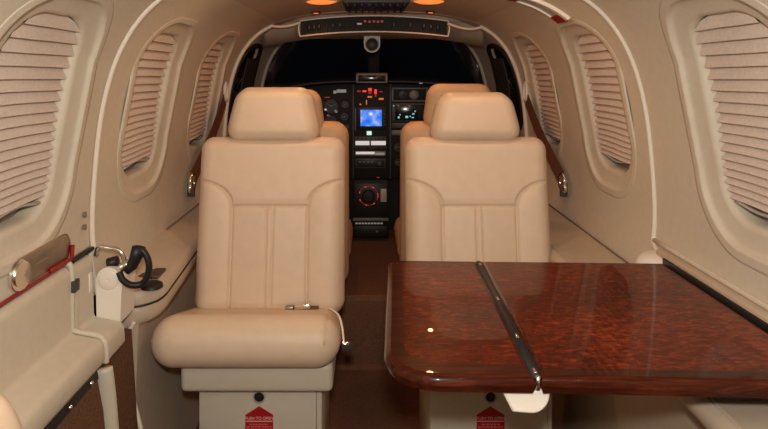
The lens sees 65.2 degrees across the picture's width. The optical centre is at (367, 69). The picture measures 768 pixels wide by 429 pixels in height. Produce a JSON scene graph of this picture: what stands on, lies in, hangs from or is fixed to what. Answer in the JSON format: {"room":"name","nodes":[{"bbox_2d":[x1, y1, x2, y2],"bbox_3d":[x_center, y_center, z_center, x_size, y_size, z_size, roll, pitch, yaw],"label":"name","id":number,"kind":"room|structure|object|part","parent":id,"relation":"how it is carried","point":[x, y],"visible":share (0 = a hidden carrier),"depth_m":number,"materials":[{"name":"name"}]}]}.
{"room":"aircraft cabin","nodes":[
{"label":"aircraft cabin","id":0,"kind":"room"},
{"bbox_2d":[132,263,198,428],"bbox_3d":[-0.547,0.782,1.724,0.085,0.535,0.753,0,0,0],"label":"wall","id":1,"kind":"structure","parent":0,"point":[162,403],"depth_m":1.52,"materials":[{"name":"beige plastic"}]},
{"bbox_2d":[128,321,142,428],"bbox_3d":[-0.512,0.737,1.338,0.071,0.356,0.011,0,0,0],"label":"trim","id":2,"kind":"structure","parent":1,"relation":"attached to","point":[132,324],"depth_m":1.33,"materials":[{"name":"beige"}]},
{"bbox_2d":[86,0,276,294],"bbox_3d":[-0.476,0.134,1.855,0.250,0.687,1.170,0,0,0],"label":"wall","id":3,"kind":"structure","parent":0,"point":[121,223],"depth_m":1.56,"materials":[{"name":"beige plastic"}]},
{"bbox_2d":[0,268,104,428],"bbox_3d":[-0.540,0.706,0.855,0.140,0.648,0.610,0,0,0],"label":"door","id":4,"kind":"structure","parent":3,"relation":"in","point":[49,374],"depth_m":1.03,"materials":[{"name":"vinyl"},{"name":"black plastic"}]},
{"bbox_3d":[-0.520,0.811,0.848,0.100,0.438,0.595,0,0,0],"label":"carpet panel","id":5,"kind":"part","parent":4,"relation":"part of","materials":[{"name":"brown carpet"}]},
{"bbox_2d":[0,0,154,306],"bbox_3d":[-0.476,0.124,0.923,0.250,0.668,0.745,0,0,0],"label":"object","id":6,"kind":"structure","parent":3,"relation":"in","point":[73,238],"depth_m":1.22,"materials":[{"name":"plastic"}]},
{"bbox_3d":[-0.582,0.344,1.005,0.012,0.052,0.052,0,0,0],"label":"handle","id":7,"kind":"part","parent":6,"relation":"part of","materials":[{"name":"silver metal"}]},
{"bbox_3d":[-0.588,0.343,1.085,0.007,0.052,0.200,0,0,0],"label":"handle plate","id":8,"kind":"part","parent":6,"relation":"part of","materials":[{"name":"leather"}]},
{"bbox_2d":[0,0,113,278],"bbox_3d":[-0.553,0.100,1.020,0.175,0.475,0.366,0,0,0],"label":"window","id":9,"kind":"structure","parent":6,"relation":"attached to","point":[51,50],"depth_m":1.07,"materials":[{"name":"plastic"}]},
{"bbox_3d":[-0.594,0.078,1.020,0.094,0.385,0.231,0,0,0],"label":"pane","id":10,"kind":"part","parent":9,"relation":"part of","materials":[{"name":"plastic"}]},
{"bbox_3d":[-0.609,0.241,1.020,0.011,0.014,0.176,0,0,0],"label":"shade rail","id":11,"kind":"part","parent":9,"relation":"part of","materials":[{"name":"grey plastic"}]},
{"bbox_2d":[0,12,79,214],"bbox_3d":[-0.573,0.070,1.020,0.085,0.337,0.227,0,0,0],"label":"pleated shade","id":12,"kind":"object","parent":9,"relation":"attached to","point":[40,52],"depth_m":1.04,"materials":[{"name":"fabric"}]},
{"bbox_3d":[-0.543,0.386,1.266,0.074,0.039,0.018,0,0,0],"label":"rod","id":13,"kind":"part","parent":6,"relation":"part of","materials":[{"name":"silver metal"}]},
{"bbox_3d":[-0.518,0.412,1.263,0.126,0.092,0.039,0,0,13],"label":"door pull","id":14,"kind":"part","parent":6,"relation":"part of","materials":[{"name":"black plastic"}]},
{"bbox_2d":[62,255,137,428],"bbox_3d":[-0.530,0.702,1.245,0.160,0.661,0.179,0,0,0],"label":"trim","id":15,"kind":"structure","parent":3,"relation":"attached to","point":[116,381],"depth_m":1.22,"materials":[{"name":"plastic"}]},
{"bbox_3d":[-0.493,0.805,1.167,0.086,0.455,0.023,0,0,0],"label":"post","id":16,"kind":"part","parent":15,"relation":"part of","materials":[{"name":"beige plastic"}]},
{"bbox_3d":[-0.530,0.802,1.258,0.080,0.455,0.155,0,0,0],"label":"carpet panel","id":17,"kind":"part","parent":15,"relation":"part of","materials":[{"name":"brown carpet"}]},
{"bbox_2d":[96,256,135,321],"bbox_3d":[-0.542,0.471,1.291,0.055,0.117,0.080,0,0,0],"label":"trim","id":18,"kind":"structure","parent":3,"relation":"attached to","point":[114,301],"depth_m":1.26,"materials":[{"name":"beige plastic"}]},
{"bbox_2d":[90,0,161,253],"bbox_3d":[-0.422,0.083,1.278,0.340,0.615,0.010,0,0,0],"label":"trim","id":19,"kind":"structure","parent":3,"relation":"attached to","point":[108,84],"depth_m":1.27,"materials":[{"name":"beige plastic"}]},
{"bbox_2d":[141,280,162,290],"bbox_3d":[-0.497,0.492,1.378,0.052,0.011,0.052,0,0,0],"label":"cup holder","id":20,"kind":"object","parent":3,"relation":"attached to","point":[152,285],"visible":0.77,"depth_m":1.36,"materials":[{"name":"black plastic"}]},
{"bbox_2d":[117,17,197,202],"bbox_3d":[-0.553,0.100,1.575,0.175,0.475,0.366,0,0,0],"label":"window","id":21,"kind":"structure","parent":3,"relation":"in","point":[155,77],"depth_m":1.61,"materials":[{"name":"plastic"}]},
{"bbox_3d":[-0.609,0.241,1.575,0.011,0.014,0.175,0,0,0],"label":"shade rail","id":22,"kind":"part","parent":21,"relation":"part of","materials":[{"name":"grey plastic"}]},
{"bbox_3d":[-0.594,0.078,1.575,0.094,0.385,0.231,0,0,0],"label":"pane","id":23,"kind":"part","parent":21,"relation":"part of","materials":[{"name":"fabric"}]},
{"bbox_2d":[122,33,175,166],"bbox_3d":[-0.573,0.070,1.575,0.085,0.337,0.227,0,0,0],"label":"pleated shade","id":24,"kind":"object","parent":21,"relation":"attached to","point":[141,137],"depth_m":1.60,"materials":[{"name":"fabric"}]},
{"bbox_2d":[122,202,198,327],"bbox_3d":[-0.530,0.513,1.877,0.119,0.134,1.085,0,0,0],"label":"ledge","id":25,"kind":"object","parent":3,"relation":"attached to","point":[173,248],"depth_m":1.52,"materials":[{"name":"plastic"}]},
{"bbox_2d":[138,268,165,278],"bbox_3d":[-0.516,0.486,1.435,0.048,0.008,0.060,0,0,0],"label":"plate","id":26,"kind":"object","parent":25,"relation":"on","point":[157,272],"visible":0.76,"depth_m":1.42,"materials":[{"name":"brown metal"}]},
{"bbox_2d":[134,251,196,307],"bbox_3d":[-0.499,0.514,1.867,0.056,0.034,1.064,0,0,0],"label":"trim","id":27,"kind":"structure","parent":3,"relation":"attached to","point":[163,296],"depth_m":1.42,"materials":[{"name":"black plastic"}]},
{"bbox_2d":[166,203,198,229],"bbox_3d":[-0.567,0.449,2.055,0.005,0.004,0.730,0,0,0],"label":"trim","id":28,"kind":"structure","parent":3,"relation":"attached to","point":[198,203],"depth_m":1.83,"materials":[{"name":"brown plastic"}]},
{"bbox_2d":[187,81,228,196],"bbox_3d":[-0.560,0.224,2.121,0.024,0.361,0.455,0,0,2],"label":"belt","id":29,"kind":"object","parent":3,"relation":"attached to","point":[195,171],"visible":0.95,"depth_m":2.11,"materials":[{"name":"brown fabric"}]},
{"bbox_3d":[-0.566,0.384,1.920,0.024,0.042,0.011,0,0,0],"label":"stud plate","id":30,"kind":"part","parent":29,"relation":"part of","materials":[{"name":"grey metal"}]},
{"bbox_2d":[187,31,239,165],"bbox_3d":[-0.553,0.100,2.115,0.175,0.475,0.366,0,0,0],"label":"window","id":31,"kind":"structure","parent":3,"relation":"in","point":[210,76],"depth_m":2.17,"materials":[{"name":"plastic"}]},
{"bbox_2d":[189,43,222,140],"bbox_3d":[-0.573,0.070,2.115,0.085,0.337,0.227,0,0,0],"label":"pleated shade","id":32,"kind":"object","parent":31,"relation":"attached to","point":[199,126],"depth_m":2.16,"materials":[{"name":"fabric"}]},
{"bbox_2d":[227,43,262,124],"bbox_3d":[-0.527,0.075,2.602,0.124,0.382,0.318,0,0,0],"label":"window","id":33,"kind":"structure","parent":3,"relation":"in","point":[251,51],"depth_m":2.56,"materials":[{"name":"black plastic"}]},
{"bbox_3d":[-0.539,0.075,2.602,0.101,0.367,0.302,0,0,0],"label":"pane","id":34,"kind":"part","parent":33,"relation":"part of","materials":[{"name":"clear glass"}]},
{"bbox_2d":[240,58,259,91],"bbox_3d":[-0.502,0.140,2.549,0.047,0.380,0.158,0,0,7],"label":"curtain","id":35,"kind":"object","parent":33,"relation":"hanging from","point":[251,66],"visible":0.34,"depth_m":2.55,"materials":[{"name":"black fabric"}]},
{"bbox_2d":[223,25,271,136],"bbox_3d":[-0.490,0.136,2.430,0.201,0.638,0.019,0,0,0],"label":"trim","id":36,"kind":"structure","parent":3,"relation":"attached to","point":[259,33],"depth_m":2.42,"materials":[{"name":"beige plastic"}]},
{"bbox_2d":[271,21,300,27],"bbox_3d":[-0.348,-0.186,2.452,0.149,0.032,0.014,0,0,-22],"label":"trim","id":37,"kind":"structure","parent":3,"relation":"attached to","point":[298,22],"depth_m":2.45,"materials":[{"name":"beige plastic"}]},
{"bbox_2d":[222,11,374,136],"bbox_3d":[-0.286,0.115,2.721,0.631,0.726,0.602,0,0,0],"label":"trim","id":38,"kind":"structure","parent":3,"relation":"attached to","point":[267,51],"depth_m":2.61,"materials":[{"name":"plastic"}]},
{"bbox_2d":[364,35,379,52],"bbox_3d":[0.018,-0.118,2.703,0.072,0.081,0.095,0,0,0],"label":"standby compass","id":39,"kind":"object","parent":3,"relation":"attached to","point":[371,42],"visible":0.99,"depth_m":2.66,"materials":[{"name":"grey plastic"}]},
{"bbox_2d":[262,14,483,46],"bbox_3d":[0.022,-0.176,2.524,0.962,0.152,0.152,0,0,0],"label":"trim","id":40,"kind":"structure","parent":3,"relation":"attached to","point":[275,35],"depth_m":2.57,"materials":[{"name":"plastic"}]},
{"bbox_2d":[298,15,449,36],"bbox_3d":[0.025,-0.183,2.515,0.633,0.093,0.070,0,0,0],"label":"switch panel","id":41,"kind":"object","parent":3,"relation":"attached to","point":[348,23],"visible":1,"depth_m":2.50,"materials":[{"name":"black plastic"}]},
{"bbox_2d":[196,230,418,428],"bbox_3d":[0.030,0.940,1.150,1.240,0.280,3.800,0,0,0],"label":"floor","id":42,"kind":"structure","parent":0,"point":[364,394],"depth_m":2.12,"materials":[{"name":"brown carpet"}]},
{"bbox_2d":[0,394,21,428],"bbox_3d":[-0.448,0.686,0.520,0.200,0.728,0.240,0,0,0],"label":"seat","id":43,"kind":"object","parent":42,"relation":"on","point":[9,419],"visible":1,"depth_m":0.60,"materials":[{"name":"beige leather"}]},
{"bbox_2d":[151,87,351,428],"bbox_3d":[-0.269,0.549,1.538,0.463,1.002,0.403,0,0,0],"label":"passenger seat","id":44,"kind":"object","parent":42,"relation":"on","point":[259,345],"visible":1,"depth_m":1.56,"materials":[{"name":"beige leather"}]},
{"bbox_2d":[151,307,343,367],"bbox_3d":[-0.282,0.657,1.488,0.437,0.172,0.301,0,0,0],"label":"seat cushion","id":45,"kind":"object","parent":44,"relation":"on","point":[198,337],"depth_m":1.35,"materials":[{"name":"beige leather"}]},
{"bbox_2d":[247,424,271,427],"bbox_3d":[-0.261,0.862,1.438,0.060,0.027,0.001,0,0,0],"label":"print","id":46,"kind":"object","parent":44,"relation":"attached to","point":[248,425],"depth_m":1.44,"materials":[{"name":"red"}]},
{"bbox_3d":[-0.259,0.901,1.590,0.295,0.298,0.300,0,0,0],"label":"seat","id":47,"kind":"part","parent":44,"relation":"part of","materials":[{"name":"beige plastic"}]},
{"bbox_3d":[-0.260,0.416,1.638,0.396,0.462,0.190,0,0,0],"label":"backrest","id":48,"kind":"part","parent":44,"relation":"part of","materials":[{"name":"beige leather"}]},
{"bbox_3d":[-0.073,0.625,1.464,0.012,0.057,0.096,0,0,-25],"label":"belt cord","id":49,"kind":"part","parent":44,"relation":"part of","materials":[{"name":"beige plastic"}]},
{"bbox_2d":[307,89,352,279],"bbox_3d":[-0.259,0.431,2.173,0.400,0.737,0.534,0,0,0],"label":"seat","id":50,"kind":"object","parent":42,"relation":"on","point":[336,129],"visible":0.1,"depth_m":1.96,"materials":[{"name":"leather"}]},
{"bbox_3d":[-0.259,0.447,2.001,0.392,0.557,0.149,0,0,0],"label":"backrest","id":51,"kind":"part","parent":50,"relation":"part of","materials":[{"name":"leather"}]},
{"bbox_2d":[349,219,352,255],"bbox_3d":[-0.259,0.630,2.240,0.400,0.100,0.400,0,0,0],"label":"seat cushion","id":52,"kind":"object","parent":50,"relation":"on","point":[350,224],"depth_m":2.23,"materials":[{"name":"leather"}]},
{"bbox_2d":[353,178,388,237],"bbox_3d":[0.014,0.649,2.818,0.168,0.271,0.083,0,0,0],"label":"pedestal","id":53,"kind":"object","parent":42,"relation":"on","point":[370,195],"visible":1,"depth_m":2.79,"materials":[{"name":"black plastic"}]},
{"bbox_3d":[0.013,0.750,2.796,0.152,0.049,0.009,0,0,0],"label":"drawer","id":54,"kind":"part","parent":53,"relation":"part of","materials":[{"name":"black plastic"}]},
{"bbox_3d":[0.013,0.695,2.795,0.166,0.014,0.014,0,0,0],"label":"grey sill","id":55,"kind":"part","parent":53,"relation":"part of","materials":[{"name":"grey"}]},
{"bbox_3d":[0.014,0.607,2.798,0.154,0.159,0.008,0,0,0],"label":"control plate","id":56,"kind":"part","parent":53,"relation":"part of","materials":[{"name":"black plastic"}]},
{"bbox_2d":[394,84,518,260],"bbox_3d":[0.302,0.422,2.173,0.400,0.755,0.534,0,0,0],"label":"seat","id":57,"kind":"object","parent":42,"relation":"on","point":[412,129],"visible":0.17,"depth_m":1.94,"materials":[{"name":"leather"}]},
{"bbox_2d":[394,217,399,254],"bbox_3d":[0.302,0.630,2.240,0.400,0.100,0.400,0,0,0],"label":"seat cushion","id":58,"kind":"object","parent":57,"relation":"on","point":[397,224],"depth_m":2.24,"materials":[{"name":"leather"}]},
{"bbox_2d":[404,92,551,428],"bbox_3d":[0.304,0.556,1.538,0.462,0.988,0.403,0,0,0],"label":"passenger seat","id":59,"kind":"object","parent":42,"relation":"on","point":[476,189],"visible":0.59,"depth_m":1.59,"materials":[{"name":"beige leather"}]},
{"bbox_3d":[0.295,0.416,1.638,0.389,0.462,0.190,0,0,0],"label":"backrest","id":60,"kind":"part","parent":59,"relation":"part of","materials":[{"name":"beige leather"}]},
{"bbox_3d":[0.296,0.901,1.590,0.295,0.298,0.300,0,0,0],"label":"seat","id":61,"kind":"part","parent":59,"relation":"part of","materials":[{"name":"beige plastic"}]},
{"bbox_2d":[478,424,502,427],"bbox_3d":[0.294,0.862,1.438,0.060,0.027,0.001,0,0,0],"label":"print","id":62,"kind":"object","parent":59,"relation":"attached to","point":[479,425],"depth_m":1.44,"materials":[{"name":"red"}]},
{"bbox_2d":[349,178,399,229],"bbox_3d":[0.030,0.460,3.015,1.120,0.680,0.030,0,0,0],"label":"wall","id":63,"kind":"structure","parent":0,"point":[394,183],"depth_m":3.00,"materials":[{"name":"black plastic"}]},
{"bbox_2d":[268,72,462,178],"bbox_3d":[0.029,0.269,2.995,1.025,0.516,0.510,0,0,0],"label":"panel","id":64,"kind":"object","parent":63,"relation":"attached to","point":[374,108],"visible":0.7,"depth_m":2.87,"materials":[{"name":"black plastic"}]},
{"bbox_2d":[356,72,387,82],"bbox_3d":[0.017,0.037,2.768,0.149,0.050,0.053,0,0,0],"label":"hood","id":65,"kind":"object","parent":64,"relation":"attached to","point":[361,77],"depth_m":2.74,"materials":[{"name":"black plastic"}]},
{"bbox_2d":[261,36,486,86],"bbox_3d":[0.030,0.036,3.130,1.189,0.430,0.380,0,0,0],"label":"window","id":66,"kind":"structure","parent":63,"relation":"in","point":[373,65],"depth_m":3.01,"materials":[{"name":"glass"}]},
{"bbox_3d":[-0.256,0.043,3.131,0.620,0.409,0.300,0,0,-8],"label":"pane","id":67,"kind":"part","parent":66,"relation":"part of","materials":[{"name":"black glass"}]},
{"bbox_3d":[0.030,-0.009,3.155,0.060,0.336,0.324,0,0,0],"label":"post","id":68,"kind":"part","parent":66,"relation":"part of","materials":[{"name":"grey metal"}]},
{"bbox_3d":[0.326,0.043,3.130,0.600,0.409,0.297,0,0,9],"label":"pane","id":69,"kind":"part","parent":66,"relation":"part of","materials":[{"name":"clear glass"}]},
{"bbox_2d":[234,0,516,21],"bbox_3d":[0.030,-0.231,0.845,0.800,0.078,3.190,0,0,0],"label":"ceiling","id":70,"kind":"structure","parent":0,"point":[471,10],"depth_m":2.12,"materials":[{"name":"plastic"}]},
{"bbox_2d":[307,0,339,4],"bbox_3d":[-0.159,-0.229,2.020,0.132,0.013,0.132,0,0,0],"label":"recessed light","id":71,"kind":"object","parent":70,"relation":"in","point":[316,2],"visible":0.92,"depth_m":1.99,"materials":[{"name":"brown"}]},
{"bbox_2d":[342,0,408,12],"bbox_3d":[0.027,-0.232,2.190,0.230,0.024,0.280,0,0,0],"label":"ceiling vent","id":72,"kind":"object","parent":70,"relation":"in","point":[349,5],"visible":1,"depth_m":2.11,"materials":[{"name":"grey plastic"}]},
{"bbox_2d":[410,0,443,3],"bbox_3d":[0.207,-0.230,2.020,0.132,0.013,0.132,0,0,0],"label":"recessed light","id":73,"kind":"object","parent":70,"relation":"in","point":[412,1],"visible":0.94,"depth_m":1.99,"materials":[{"name":"brown"}]},
{"bbox_2d":[509,0,570,23],"bbox_3d":[0.459,-0.166,1.622,0.163,0.078,0.107,0,0,14],"label":"strip","id":74,"kind":"object","parent":70,"relation":"attached to","point":[545,8],"visible":1,"depth_m":1.61,"materials":[{"name":"grey plastic"}]},
{"bbox_2d":[475,0,767,303],"bbox_3d":[0.536,0.134,0.845,0.250,0.687,3.190,0,0,0],"label":"wall","id":75,"kind":"structure","parent":0,"point":[624,225],"depth_m":1.38,"materials":[{"name":"beige plastic"}]},
{"bbox_2d":[375,11,528,136],"bbox_3d":[0.346,0.115,2.721,0.631,0.726,0.602,0,0,0],"label":"trim","id":76,"kind":"structure","parent":75,"relation":"attached to","point":[481,52],"depth_m":2.67,"materials":[{"name":"plastic"}]},
{"bbox_2d":[447,22,480,29],"bbox_3d":[0.393,-0.179,2.452,0.140,0.037,0.014,0,0,24],"label":"trim","id":77,"kind":"structure","parent":75,"relation":"attached to","point":[449,23],"depth_m":2.45,"materials":[{"name":"beige plastic"}]},
{"bbox_2d":[480,25,527,136],"bbox_3d":[0.550,0.136,2.430,0.201,0.638,0.019,0,0,0],"label":"trim","id":78,"kind":"structure","parent":75,"relation":"attached to","point":[488,31],"depth_m":2.42,"materials":[{"name":"beige plastic"}]},
{"bbox_2d":[486,43,522,130],"bbox_3d":[0.587,0.075,2.602,0.124,0.382,0.318,0,0,0],"label":"window","id":79,"kind":"structure","parent":75,"relation":"in","point":[499,52],"depth_m":2.56,"materials":[{"name":"black plastic"}]},
{"bbox_2d":[490,58,510,99],"bbox_3d":[0.562,0.140,2.549,0.047,0.380,0.158,0,0,-7],"label":"curtain","id":80,"kind":"object","parent":79,"relation":"hanging from","point":[499,70],"visible":0.41,"depth_m":2.54,"materials":[{"name":"black fabric"}]},
{"bbox_3d":[0.599,0.075,2.602,0.101,0.367,0.302,0,0,0],"label":"pane","id":81,"kind":"part","parent":79,"relation":"part of","materials":[{"name":"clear glass"}]},
{"bbox_2d":[510,32,562,162],"bbox_3d":[0.613,0.100,2.165,0.175,0.475,0.366,0,0,0],"label":"window","id":82,"kind":"structure","parent":75,"relation":"in","point":[537,72],"depth_m":2.21,"materials":[{"name":"plastic"}]},
{"bbox_2d":[526,44,559,138],"bbox_3d":[0.633,0.070,2.165,0.085,0.337,0.227,0,0,0],"label":"pleated shade","id":83,"kind":"object","parent":82,"relation":"attached to","point":[538,67],"depth_m":2.21,"materials":[{"name":"fabric"}]},
{"bbox_2d":[522,81,567,196],"bbox_3d":[0.615,0.224,2.121,0.024,0.361,0.455,0,0,-3],"label":"belt","id":84,"kind":"object","parent":75,"relation":"attached to","point":[555,165],"visible":0.98,"depth_m":2.06,"materials":[{"name":"brown fabric"}]},
{"bbox_3d":[0.626,0.384,1.920,0.024,0.042,0.011,0,0,0],"label":"stud plate","id":85,"kind":"part","parent":84,"relation":"part of","materials":[{"name":"grey metal"}]},
{"bbox_2d":[384,258,767,412],"bbox_3d":[0.327,0.428,0.937,0.606,0.074,0.674,0,0,0],"label":"folding table","id":86,"kind":"object","parent":75,"relation":"attached to","point":[526,332],"visible":1,"depth_m":0.92,"materials":[{"name":"brown wood"}]},
{"bbox_3d":[0.624,0.411,0.931,0.011,0.034,0.662,0,0,0],"label":"wall rail","id":87,"kind":"part","parent":86,"relation":"part of","materials":[{"name":"black plastic"}]},
{"bbox_2d":[548,203,627,262],"bbox_3d":[0.627,0.467,1.860,0.005,0.004,1.120,0,0,0],"label":"trim","id":88,"kind":"structure","parent":75,"relation":"attached to","point":[590,235],"depth_m":1.68,"materials":[{"name":"brown"}]},
{"bbox_2d":[555,19,636,198],"bbox_3d":[0.613,0.100,1.618,0.175,0.475,0.366,0,0,0],"label":"window","id":89,"kind":"structure","parent":75,"relation":"in","point":[597,78],"depth_m":1.65,"materials":[{"name":"plastic"}]},
{"bbox_2d":[577,34,630,163],"bbox_3d":[0.633,0.070,1.618,0.085,0.337,0.227,0,0,0],"label":"pleated shade","id":90,"kind":"object","parent":89,"relation":"attached to","point":[603,96],"depth_m":1.64,"materials":[{"name":"fabric"}]},
{"bbox_3d":[0.669,0.241,1.618,0.011,0.014,0.175,0,0,0],"label":"shade rail","id":91,"kind":"part","parent":89,"relation":"part of","materials":[{"name":"grey plastic"}]},
{"bbox_3d":[0.654,0.078,1.618,0.094,0.385,0.231,0,0,0],"label":"pane","id":92,"kind":"part","parent":89,"relation":"part of","materials":[{"name":"plastic"}]},
{"bbox_2d":[583,0,658,249],"bbox_3d":[0.482,0.091,1.329,0.340,0.631,0.060,0,0,0],"label":"trim","id":93,"kind":"structure","parent":75,"relation":"attached to","point":[648,130],"depth_m":1.35,"materials":[{"name":"beige plastic"}]},
{"bbox_2d":[634,249,662,263],"bbox_3d":[0.633,0.435,1.300,0.105,0.080,0.120,0,0,0],"label":"trim","id":94,"kind":"structure","parent":75,"relation":"attached to","point":[649,256],"depth_m":1.29,"materials":[{"name":"beige leather"}]},
{"bbox_2d":[549,206,767,428],"bbox_3d":[0.567,0.492,0.860,0.176,0.056,3.120,0,0,0],"label":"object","id":95,"kind":"structure","parent":75,"relation":"attached to","point":[569,243],"depth_m":0.89,"materials":[{"name":"plastic"}]},
{"bbox_2d":[652,238,767,322],"bbox_3d":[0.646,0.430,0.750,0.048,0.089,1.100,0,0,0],"label":"trim","id":96,"kind":"structure","parent":75,"relation":"attached to","point":[753,308],"depth_m":1.08,"materials":[{"name":"plastic"}]},
{"bbox_2d":[659,0,767,276],"bbox_3d":[0.613,0.100,1.000,0.175,0.475,0.366,0,0,0],"label":"window","id":97,"kind":"structure","parent":75,"relation":"in","point":[718,49],"depth_m":1.06,"materials":[{"name":"plastic"}]},
{"bbox_2d":[695,11,767,212],"bbox_3d":[0.633,0.070,1.000,0.085,0.337,0.227,0,0,0],"label":"pleated shade","id":98,"kind":"object","parent":97,"relation":"attached to","point":[731,47],"depth_m":1.04,"materials":[{"name":"fabric"}]},
{"bbox_3d":[0.669,0.241,1.000,0.011,0.014,0.176,0,0,0],"label":"shade rail","id":99,"kind":"part","parent":97,"relation":"part of","materials":[{"name":"grey plastic"}]},
{"bbox_3d":[0.654,0.078,1.000,0.094,0.385,0.231,0,0,0],"label":"pane","id":100,"kind":"part","parent":97,"relation":"part of","materials":[{"name":"fabric"}]},
{"bbox_2d":[552,393,705,428],"bbox_3d":[0.595,0.785,0.700,0.110,0.530,2.800,0,0,0],"label":"wall","id":101,"kind":"structure","parent":0,"point":[569,411],"depth_m":1.30,"materials":[{"name":"beige plastic"}]}
]}

